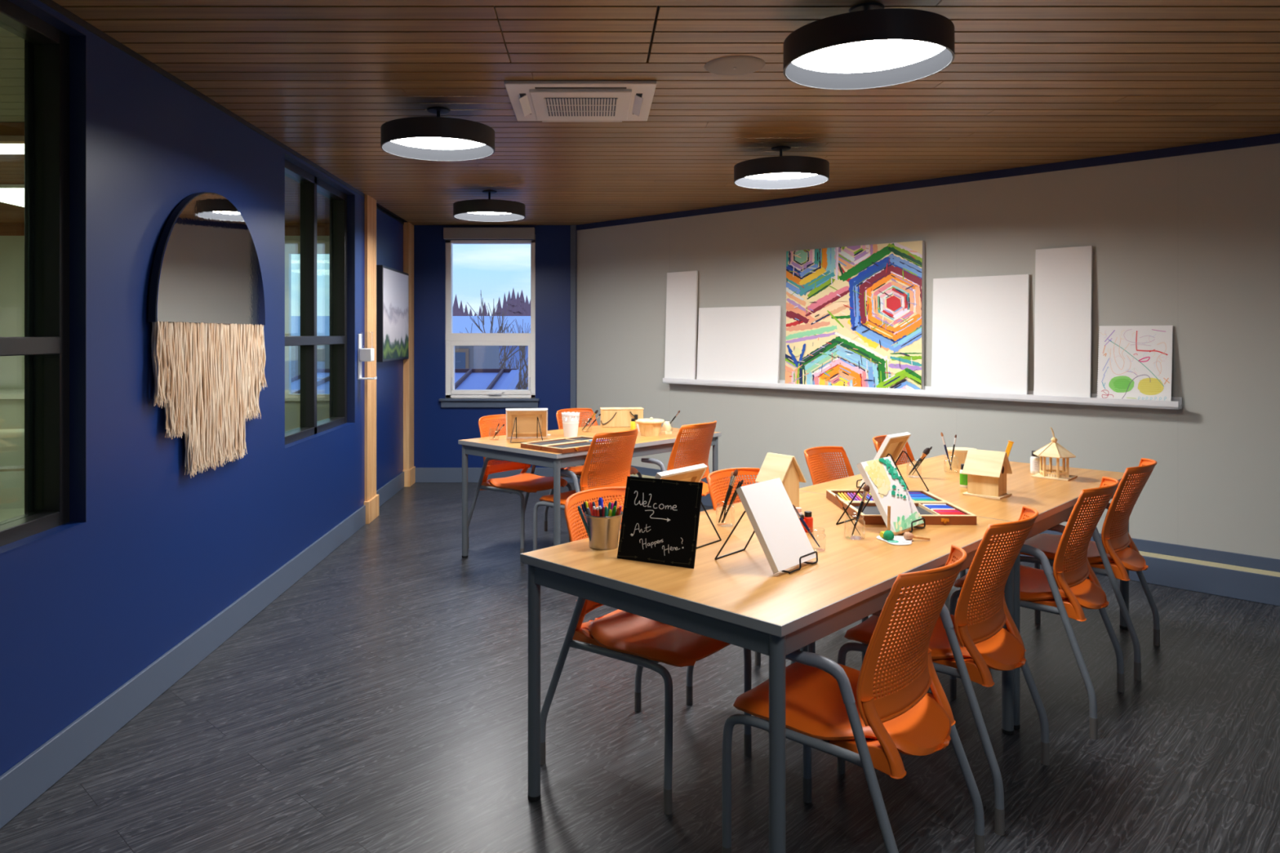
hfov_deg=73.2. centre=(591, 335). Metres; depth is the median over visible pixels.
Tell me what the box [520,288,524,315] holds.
conifer
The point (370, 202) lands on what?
trim
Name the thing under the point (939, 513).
stick
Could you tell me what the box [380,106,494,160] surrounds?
ceiling lamp
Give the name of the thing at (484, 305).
conifer
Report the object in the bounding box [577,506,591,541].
marker pen
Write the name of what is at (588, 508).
marker pen
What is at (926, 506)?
stick
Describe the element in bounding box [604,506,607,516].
marker pen
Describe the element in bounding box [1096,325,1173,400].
drawing
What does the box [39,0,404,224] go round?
trim
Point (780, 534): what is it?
canvas
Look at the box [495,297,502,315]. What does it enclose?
conifer
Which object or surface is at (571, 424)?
cup
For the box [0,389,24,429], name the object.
countertop
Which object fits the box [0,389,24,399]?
countertop
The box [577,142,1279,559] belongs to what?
wall
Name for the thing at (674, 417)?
brush
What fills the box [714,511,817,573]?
easel
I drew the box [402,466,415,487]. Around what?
trim
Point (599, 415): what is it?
brush
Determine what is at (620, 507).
marker pen
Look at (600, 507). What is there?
marker pen
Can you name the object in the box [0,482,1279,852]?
floor
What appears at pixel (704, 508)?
easel
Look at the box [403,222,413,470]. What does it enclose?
trim
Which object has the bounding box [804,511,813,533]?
paint bottle
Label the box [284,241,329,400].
window
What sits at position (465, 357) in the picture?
house
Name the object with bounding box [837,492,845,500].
pencil
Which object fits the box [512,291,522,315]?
conifer
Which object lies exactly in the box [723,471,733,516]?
brush
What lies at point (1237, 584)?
baseboard
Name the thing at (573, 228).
trim
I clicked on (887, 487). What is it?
canvas
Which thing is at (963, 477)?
paint bottle
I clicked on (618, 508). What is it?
marker pen
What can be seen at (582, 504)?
marker pen
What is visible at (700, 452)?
chair
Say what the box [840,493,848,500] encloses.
pencil
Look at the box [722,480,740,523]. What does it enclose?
brush
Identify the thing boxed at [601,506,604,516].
marker pen
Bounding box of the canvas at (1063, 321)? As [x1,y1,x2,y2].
[1033,245,1093,397]
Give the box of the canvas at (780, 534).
[735,477,816,573]
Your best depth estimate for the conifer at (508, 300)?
104.70 m
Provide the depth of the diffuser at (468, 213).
6.45 m
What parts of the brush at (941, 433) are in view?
handle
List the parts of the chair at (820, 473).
backrest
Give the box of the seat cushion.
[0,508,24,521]
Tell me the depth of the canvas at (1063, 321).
5.15 m
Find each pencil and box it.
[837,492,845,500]
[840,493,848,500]
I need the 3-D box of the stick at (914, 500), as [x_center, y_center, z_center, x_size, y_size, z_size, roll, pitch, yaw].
[1.277,0.636,3.299,0.084,0.008,0.009,0,0,1]
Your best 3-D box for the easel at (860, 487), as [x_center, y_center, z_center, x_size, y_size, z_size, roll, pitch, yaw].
[0.994,0.579,2.966,0.172,0.162,0.244,0,0,-45]
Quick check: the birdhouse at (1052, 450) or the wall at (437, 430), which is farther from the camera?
the wall at (437, 430)
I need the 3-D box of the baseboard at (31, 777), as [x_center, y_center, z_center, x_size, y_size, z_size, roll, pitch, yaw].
[-1.683,1.329,1.583,0.015,0.142,9.565,0,0,0]
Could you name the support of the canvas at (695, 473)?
on the easel at (704, 508)
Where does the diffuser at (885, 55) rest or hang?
attached to the ceiling lamp at (871, 45)
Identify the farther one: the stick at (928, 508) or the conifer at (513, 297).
the conifer at (513, 297)
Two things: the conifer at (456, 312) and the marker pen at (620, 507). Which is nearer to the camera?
the marker pen at (620, 507)
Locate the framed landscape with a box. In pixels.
[376,265,408,362]
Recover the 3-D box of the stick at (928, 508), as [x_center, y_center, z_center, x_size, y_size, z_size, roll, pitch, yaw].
[1.276,0.635,3.146,0.086,0.010,0.010,0,0,1]
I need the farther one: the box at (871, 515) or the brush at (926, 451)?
the brush at (926, 451)
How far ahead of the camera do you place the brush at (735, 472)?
2.97 m
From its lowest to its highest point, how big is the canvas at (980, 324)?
0.769 m
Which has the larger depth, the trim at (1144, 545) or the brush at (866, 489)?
the trim at (1144, 545)
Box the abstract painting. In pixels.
[785,240,924,389]
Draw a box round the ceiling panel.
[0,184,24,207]
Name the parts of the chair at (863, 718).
leg, armrest, seat, leg, leg, armrest, backrest, leg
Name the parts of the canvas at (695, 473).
stretcher frame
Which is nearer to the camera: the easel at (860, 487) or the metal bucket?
the metal bucket
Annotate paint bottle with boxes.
[630,418,635,429]
[795,506,802,514]
[799,514,804,530]
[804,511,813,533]
[960,463,967,488]
[1030,450,1039,474]
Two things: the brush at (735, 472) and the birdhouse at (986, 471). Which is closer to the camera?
the brush at (735, 472)
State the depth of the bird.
5.73 m
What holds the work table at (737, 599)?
on the floor
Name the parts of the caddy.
strap handle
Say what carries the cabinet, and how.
on the floor
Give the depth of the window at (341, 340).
5.84 m
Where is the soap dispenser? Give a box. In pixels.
[357,331,377,379]
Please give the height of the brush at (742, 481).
0.150 m
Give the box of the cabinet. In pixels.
[0,428,24,521]
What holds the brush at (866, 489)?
in the glass jar
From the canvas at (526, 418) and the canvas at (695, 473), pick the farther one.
the canvas at (526, 418)
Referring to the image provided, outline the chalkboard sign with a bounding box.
[617,475,702,568]
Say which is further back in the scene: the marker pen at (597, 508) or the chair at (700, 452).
the chair at (700, 452)
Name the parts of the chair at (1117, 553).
leg, leg, armrest, seat, leg, backrest, leg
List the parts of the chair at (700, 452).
armrest, backrest, seat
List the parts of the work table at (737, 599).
leg, leg, leg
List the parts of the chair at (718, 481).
leg, backrest, leg, leg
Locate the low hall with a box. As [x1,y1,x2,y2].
[291,315,530,389]
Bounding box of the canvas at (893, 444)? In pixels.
[858,431,911,488]
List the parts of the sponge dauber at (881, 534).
dowel handle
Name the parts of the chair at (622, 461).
leg, armrest, leg, seat, backrest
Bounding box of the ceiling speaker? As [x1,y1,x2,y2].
[704,55,765,75]
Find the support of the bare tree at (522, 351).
on the snowy ground
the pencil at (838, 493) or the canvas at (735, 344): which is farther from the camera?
the canvas at (735, 344)
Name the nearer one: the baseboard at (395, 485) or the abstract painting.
the abstract painting
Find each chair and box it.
[467,414,572,553]
[533,427,638,551]
[540,486,751,814]
[544,408,642,531]
[640,420,716,496]
[685,467,868,706]
[721,544,985,852]
[804,446,897,603]
[836,505,1049,835]
[872,435,993,589]
[949,476,1124,739]
[1019,457,1159,680]
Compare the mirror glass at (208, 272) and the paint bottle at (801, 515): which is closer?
the paint bottle at (801, 515)
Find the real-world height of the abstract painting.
1.026 m
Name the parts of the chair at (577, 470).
leg, leg, backrest, seat, leg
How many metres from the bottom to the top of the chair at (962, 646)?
0.855 m
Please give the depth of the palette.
2.74 m
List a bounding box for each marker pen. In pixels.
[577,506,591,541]
[581,503,586,519]
[583,502,587,515]
[586,507,591,515]
[589,502,593,515]
[592,506,596,515]
[595,506,599,516]
[598,497,603,508]
[599,506,602,516]
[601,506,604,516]
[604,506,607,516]
[607,502,611,516]
[608,509,612,516]
[611,506,616,515]
[615,507,619,515]
[618,506,622,515]
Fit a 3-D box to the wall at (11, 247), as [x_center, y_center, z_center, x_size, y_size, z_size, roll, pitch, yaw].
[-4.730,0.177,3.410,5.740,2.445,9.420,0,0,0]
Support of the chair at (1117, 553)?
on the floor
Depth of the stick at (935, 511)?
3.08 m
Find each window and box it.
[0,0,86,555]
[284,152,355,448]
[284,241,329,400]
[439,239,539,407]
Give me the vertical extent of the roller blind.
0.117 m
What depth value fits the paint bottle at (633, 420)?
5.98 m
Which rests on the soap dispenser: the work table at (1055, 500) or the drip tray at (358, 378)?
the drip tray at (358, 378)
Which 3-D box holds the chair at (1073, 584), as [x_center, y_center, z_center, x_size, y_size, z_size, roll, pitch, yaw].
[1.730,0.972,3.340,0.540,0.855,0.541,0,0,40]
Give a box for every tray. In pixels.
[357,377,377,379]
[529,437,591,445]
[551,442,599,448]
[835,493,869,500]
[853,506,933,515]
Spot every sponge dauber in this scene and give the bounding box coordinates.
[879,531,902,537]
[883,506,893,539]
[903,531,929,540]
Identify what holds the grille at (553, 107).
attached to the air conditioner
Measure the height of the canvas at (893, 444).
0.237 m
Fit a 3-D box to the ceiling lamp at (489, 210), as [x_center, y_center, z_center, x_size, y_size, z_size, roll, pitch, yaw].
[-0.746,-0.953,6.256,0.520,0.185,0.520,0,0,0]
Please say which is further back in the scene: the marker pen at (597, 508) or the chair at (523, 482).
the chair at (523, 482)
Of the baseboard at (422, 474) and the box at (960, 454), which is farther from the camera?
the baseboard at (422, 474)
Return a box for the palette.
[876,535,912,545]
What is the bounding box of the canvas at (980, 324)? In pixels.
[931,274,1029,394]
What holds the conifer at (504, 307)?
on the snowy ground
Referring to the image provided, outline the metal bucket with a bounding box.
[584,511,622,550]
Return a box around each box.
[520,435,621,453]
[635,417,664,436]
[826,489,977,524]
[946,447,977,468]
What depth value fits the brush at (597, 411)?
5.87 m
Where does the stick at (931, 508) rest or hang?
in the box at (871, 515)
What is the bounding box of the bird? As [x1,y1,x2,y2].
[661,421,671,434]
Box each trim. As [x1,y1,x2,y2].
[0,122,329,235]
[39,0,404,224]
[364,194,376,501]
[364,494,378,524]
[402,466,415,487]
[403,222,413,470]
[570,225,576,483]
[576,133,1279,230]
[582,464,1279,572]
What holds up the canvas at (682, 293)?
on the ledge
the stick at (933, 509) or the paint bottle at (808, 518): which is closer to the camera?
the paint bottle at (808, 518)
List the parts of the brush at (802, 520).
handle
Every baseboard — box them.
[0,505,365,829]
[376,471,404,506]
[415,467,570,482]
[577,475,1279,606]
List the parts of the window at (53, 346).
sill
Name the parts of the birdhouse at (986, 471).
roof panel, plate, roof panel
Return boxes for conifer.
[453,293,462,315]
[459,301,465,315]
[463,305,468,315]
[481,302,487,315]
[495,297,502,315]
[500,293,509,315]
[506,291,514,315]
[511,288,515,314]
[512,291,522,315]
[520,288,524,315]
[522,295,530,315]
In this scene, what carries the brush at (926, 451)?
in the glass jar
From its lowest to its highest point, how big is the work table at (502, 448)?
0.740 m
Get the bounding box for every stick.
[914,499,936,501]
[922,503,946,505]
[924,505,948,506]
[926,506,951,507]
[928,507,952,509]
[930,508,955,510]
[933,509,957,511]
[934,511,959,512]
[937,511,962,514]
[939,513,964,515]
[942,514,966,515]
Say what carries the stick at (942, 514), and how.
in the box at (871, 515)
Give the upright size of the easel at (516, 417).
0.149 m
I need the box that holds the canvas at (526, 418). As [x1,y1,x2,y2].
[506,408,547,438]
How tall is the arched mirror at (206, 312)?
1.216 m
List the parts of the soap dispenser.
plate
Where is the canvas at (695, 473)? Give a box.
[654,463,707,482]
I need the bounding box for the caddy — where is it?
[600,407,644,426]
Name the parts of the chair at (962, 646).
leg, armrest, seat, leg, backrest, leg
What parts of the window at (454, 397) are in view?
sill, sash, crank handle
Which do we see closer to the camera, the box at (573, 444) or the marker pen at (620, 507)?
the marker pen at (620, 507)
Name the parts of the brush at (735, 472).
handle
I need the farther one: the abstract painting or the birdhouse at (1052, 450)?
the abstract painting
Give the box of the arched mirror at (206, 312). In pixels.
[147,191,266,475]
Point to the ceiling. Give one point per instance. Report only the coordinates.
(1027, 82)
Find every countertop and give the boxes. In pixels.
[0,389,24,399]
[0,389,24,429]
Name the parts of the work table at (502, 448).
leg, leg, leg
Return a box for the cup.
[561,411,579,437]
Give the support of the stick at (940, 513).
in the box at (871, 515)
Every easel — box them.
[510,417,542,443]
[696,502,721,549]
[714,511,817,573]
[835,482,925,534]
[856,450,928,491]
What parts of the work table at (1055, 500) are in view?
leg, leg, leg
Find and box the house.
[291,344,499,377]
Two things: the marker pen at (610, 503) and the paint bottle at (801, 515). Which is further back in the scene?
the paint bottle at (801, 515)
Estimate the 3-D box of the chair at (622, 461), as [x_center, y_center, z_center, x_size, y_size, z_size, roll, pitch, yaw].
[-0.002,0.972,5.095,0.540,0.855,0.541,0,0,40]
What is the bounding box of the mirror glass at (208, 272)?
[155,192,265,324]
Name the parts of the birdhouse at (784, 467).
roof panel, roof panel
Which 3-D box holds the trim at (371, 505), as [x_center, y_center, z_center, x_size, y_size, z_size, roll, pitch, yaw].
[-1.701,1.317,6.522,0.098,0.165,0.305,0,0,0]
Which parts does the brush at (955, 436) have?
handle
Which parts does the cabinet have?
frame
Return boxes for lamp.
[0,141,24,154]
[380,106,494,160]
[453,190,524,222]
[733,146,829,189]
[783,2,954,89]
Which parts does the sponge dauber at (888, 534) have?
dowel handle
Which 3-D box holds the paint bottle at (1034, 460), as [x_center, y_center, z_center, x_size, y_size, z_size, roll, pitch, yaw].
[2.115,0.606,4.102,0.043,0.108,0.044,0,0,-17]
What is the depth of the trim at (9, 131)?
7.97 m
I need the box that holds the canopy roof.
[291,368,519,394]
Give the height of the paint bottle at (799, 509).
0.058 m
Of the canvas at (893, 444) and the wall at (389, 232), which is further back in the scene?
the wall at (389, 232)
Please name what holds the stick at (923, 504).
in the box at (871, 515)
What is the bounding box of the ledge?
[662,376,1182,409]
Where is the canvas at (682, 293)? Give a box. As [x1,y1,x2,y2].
[664,271,697,379]
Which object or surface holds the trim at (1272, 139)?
attached to the wall at (1189, 243)
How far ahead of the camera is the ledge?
5.57 m
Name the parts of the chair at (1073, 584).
leg, seat, armrest, armrest, leg, backrest, leg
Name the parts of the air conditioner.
intake panel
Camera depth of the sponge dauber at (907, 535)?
2.75 m
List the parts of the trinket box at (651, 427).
lid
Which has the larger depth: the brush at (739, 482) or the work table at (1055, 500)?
the work table at (1055, 500)
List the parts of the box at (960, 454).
lid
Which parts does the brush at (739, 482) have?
handle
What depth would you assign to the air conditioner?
3.71 m
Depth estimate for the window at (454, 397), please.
8.18 m
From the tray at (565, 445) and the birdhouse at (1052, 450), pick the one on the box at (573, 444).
the tray at (565, 445)
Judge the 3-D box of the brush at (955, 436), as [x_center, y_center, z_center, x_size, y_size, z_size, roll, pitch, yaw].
[1.738,0.565,4.136,0.038,0.173,0.010,0,0,-20]
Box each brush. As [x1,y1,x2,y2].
[582,409,598,430]
[586,413,600,430]
[670,410,679,423]
[718,469,737,523]
[720,480,743,523]
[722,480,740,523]
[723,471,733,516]
[792,504,820,547]
[835,494,860,535]
[851,484,870,535]
[908,448,929,475]
[911,446,932,475]
[940,432,951,470]
[950,435,956,469]
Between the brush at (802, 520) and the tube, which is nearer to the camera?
the brush at (802, 520)
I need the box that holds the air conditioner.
[504,80,657,121]
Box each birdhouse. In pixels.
[755,452,806,507]
[961,448,1012,499]
[1031,426,1077,480]
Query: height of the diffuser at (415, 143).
0.012 m
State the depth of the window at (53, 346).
2.82 m
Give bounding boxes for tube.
[1004,440,1013,457]
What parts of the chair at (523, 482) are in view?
leg, armrest, leg, backrest, seat, leg, leg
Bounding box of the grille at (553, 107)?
[543,97,617,116]
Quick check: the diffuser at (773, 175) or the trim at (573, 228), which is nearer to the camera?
the diffuser at (773, 175)
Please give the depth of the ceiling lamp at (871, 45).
2.72 m
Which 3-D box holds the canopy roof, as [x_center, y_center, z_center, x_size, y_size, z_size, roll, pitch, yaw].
[-2.460,0.685,10.700,2.880,0.430,2.800,0,0,0]
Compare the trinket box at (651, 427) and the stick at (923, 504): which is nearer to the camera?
the stick at (923, 504)
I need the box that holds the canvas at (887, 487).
[856,456,924,532]
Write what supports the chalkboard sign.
on the work table at (737, 599)
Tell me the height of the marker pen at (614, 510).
0.116 m
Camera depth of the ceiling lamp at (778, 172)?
4.69 m
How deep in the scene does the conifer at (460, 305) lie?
94.86 m
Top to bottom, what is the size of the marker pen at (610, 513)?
0.105 m
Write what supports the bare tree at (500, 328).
on the snowy ground
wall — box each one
[0,0,364,776]
[0,235,329,431]
[376,208,403,490]
[413,225,577,467]
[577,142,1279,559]
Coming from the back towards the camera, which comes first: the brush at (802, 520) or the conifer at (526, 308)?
the conifer at (526, 308)
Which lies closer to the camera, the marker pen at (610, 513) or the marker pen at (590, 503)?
the marker pen at (610, 513)
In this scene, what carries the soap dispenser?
attached to the wall at (160, 551)
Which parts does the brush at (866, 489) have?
handle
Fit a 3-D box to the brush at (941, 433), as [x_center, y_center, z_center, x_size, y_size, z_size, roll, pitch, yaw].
[1.702,0.558,4.132,0.053,0.185,0.011,0,0,0]
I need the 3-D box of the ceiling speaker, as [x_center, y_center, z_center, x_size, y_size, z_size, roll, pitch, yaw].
[0.552,-1.039,3.330,0.234,0.012,0.234,0,0,0]
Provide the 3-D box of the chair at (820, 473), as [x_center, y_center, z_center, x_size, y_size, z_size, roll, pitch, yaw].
[1.262,0.972,3.985,0.540,0.855,0.541,0,0,40]
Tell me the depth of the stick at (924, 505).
3.18 m
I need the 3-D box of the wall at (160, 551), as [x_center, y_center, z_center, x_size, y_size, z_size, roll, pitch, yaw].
[-1.775,0.177,1.600,0.170,2.445,9.600,0,0,0]
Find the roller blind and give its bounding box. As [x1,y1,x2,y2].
[443,227,535,239]
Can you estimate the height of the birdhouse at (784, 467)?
0.210 m
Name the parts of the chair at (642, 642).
leg, armrest, backrest, leg, leg, seat, leg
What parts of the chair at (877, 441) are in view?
backrest, leg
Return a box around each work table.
[457,425,721,558]
[520,490,1013,852]
[799,454,1131,729]
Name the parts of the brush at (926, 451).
handle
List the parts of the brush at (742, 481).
handle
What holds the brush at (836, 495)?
in the glass jar
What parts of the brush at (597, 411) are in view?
handle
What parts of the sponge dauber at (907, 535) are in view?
dowel handle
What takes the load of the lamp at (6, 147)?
attached to the ceiling
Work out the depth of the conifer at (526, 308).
74.84 m
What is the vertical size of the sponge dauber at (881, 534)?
0.021 m
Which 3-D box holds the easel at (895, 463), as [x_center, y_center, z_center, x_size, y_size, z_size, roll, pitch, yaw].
[1.281,0.579,3.668,0.172,0.162,0.244,0,0,-43]
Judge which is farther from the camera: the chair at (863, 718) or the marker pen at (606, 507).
the marker pen at (606, 507)
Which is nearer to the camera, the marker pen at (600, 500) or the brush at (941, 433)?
the marker pen at (600, 500)
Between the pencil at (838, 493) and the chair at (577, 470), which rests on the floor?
the chair at (577, 470)
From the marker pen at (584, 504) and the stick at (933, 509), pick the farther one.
the stick at (933, 509)
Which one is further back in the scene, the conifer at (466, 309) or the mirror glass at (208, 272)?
the conifer at (466, 309)
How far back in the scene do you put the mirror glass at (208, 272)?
3.70 m
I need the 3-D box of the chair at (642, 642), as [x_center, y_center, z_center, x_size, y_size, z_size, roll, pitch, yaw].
[0.185,0.972,2.855,0.540,0.855,0.541,0,0,40]
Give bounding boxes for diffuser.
[391,137,484,149]
[467,212,511,214]
[746,173,816,179]
[791,39,945,72]
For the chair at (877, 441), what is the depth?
4.68 m
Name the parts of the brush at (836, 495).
handle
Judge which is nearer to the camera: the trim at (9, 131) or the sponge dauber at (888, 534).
the sponge dauber at (888, 534)
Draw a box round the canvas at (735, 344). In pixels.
[696,305,781,382]
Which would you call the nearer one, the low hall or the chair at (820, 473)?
the chair at (820, 473)
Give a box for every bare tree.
[459,293,530,389]
[499,320,530,389]
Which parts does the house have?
pane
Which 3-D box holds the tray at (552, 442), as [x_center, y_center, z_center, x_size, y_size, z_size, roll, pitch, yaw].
[-0.180,0.647,5.160,0.476,0.013,0.152,0,0,-45]
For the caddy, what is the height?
0.133 m
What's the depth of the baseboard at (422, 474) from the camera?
8.16 m
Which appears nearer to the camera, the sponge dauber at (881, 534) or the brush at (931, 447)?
the sponge dauber at (881, 534)
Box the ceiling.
[0,0,1279,225]
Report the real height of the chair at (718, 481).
0.855 m
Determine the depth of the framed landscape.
7.24 m

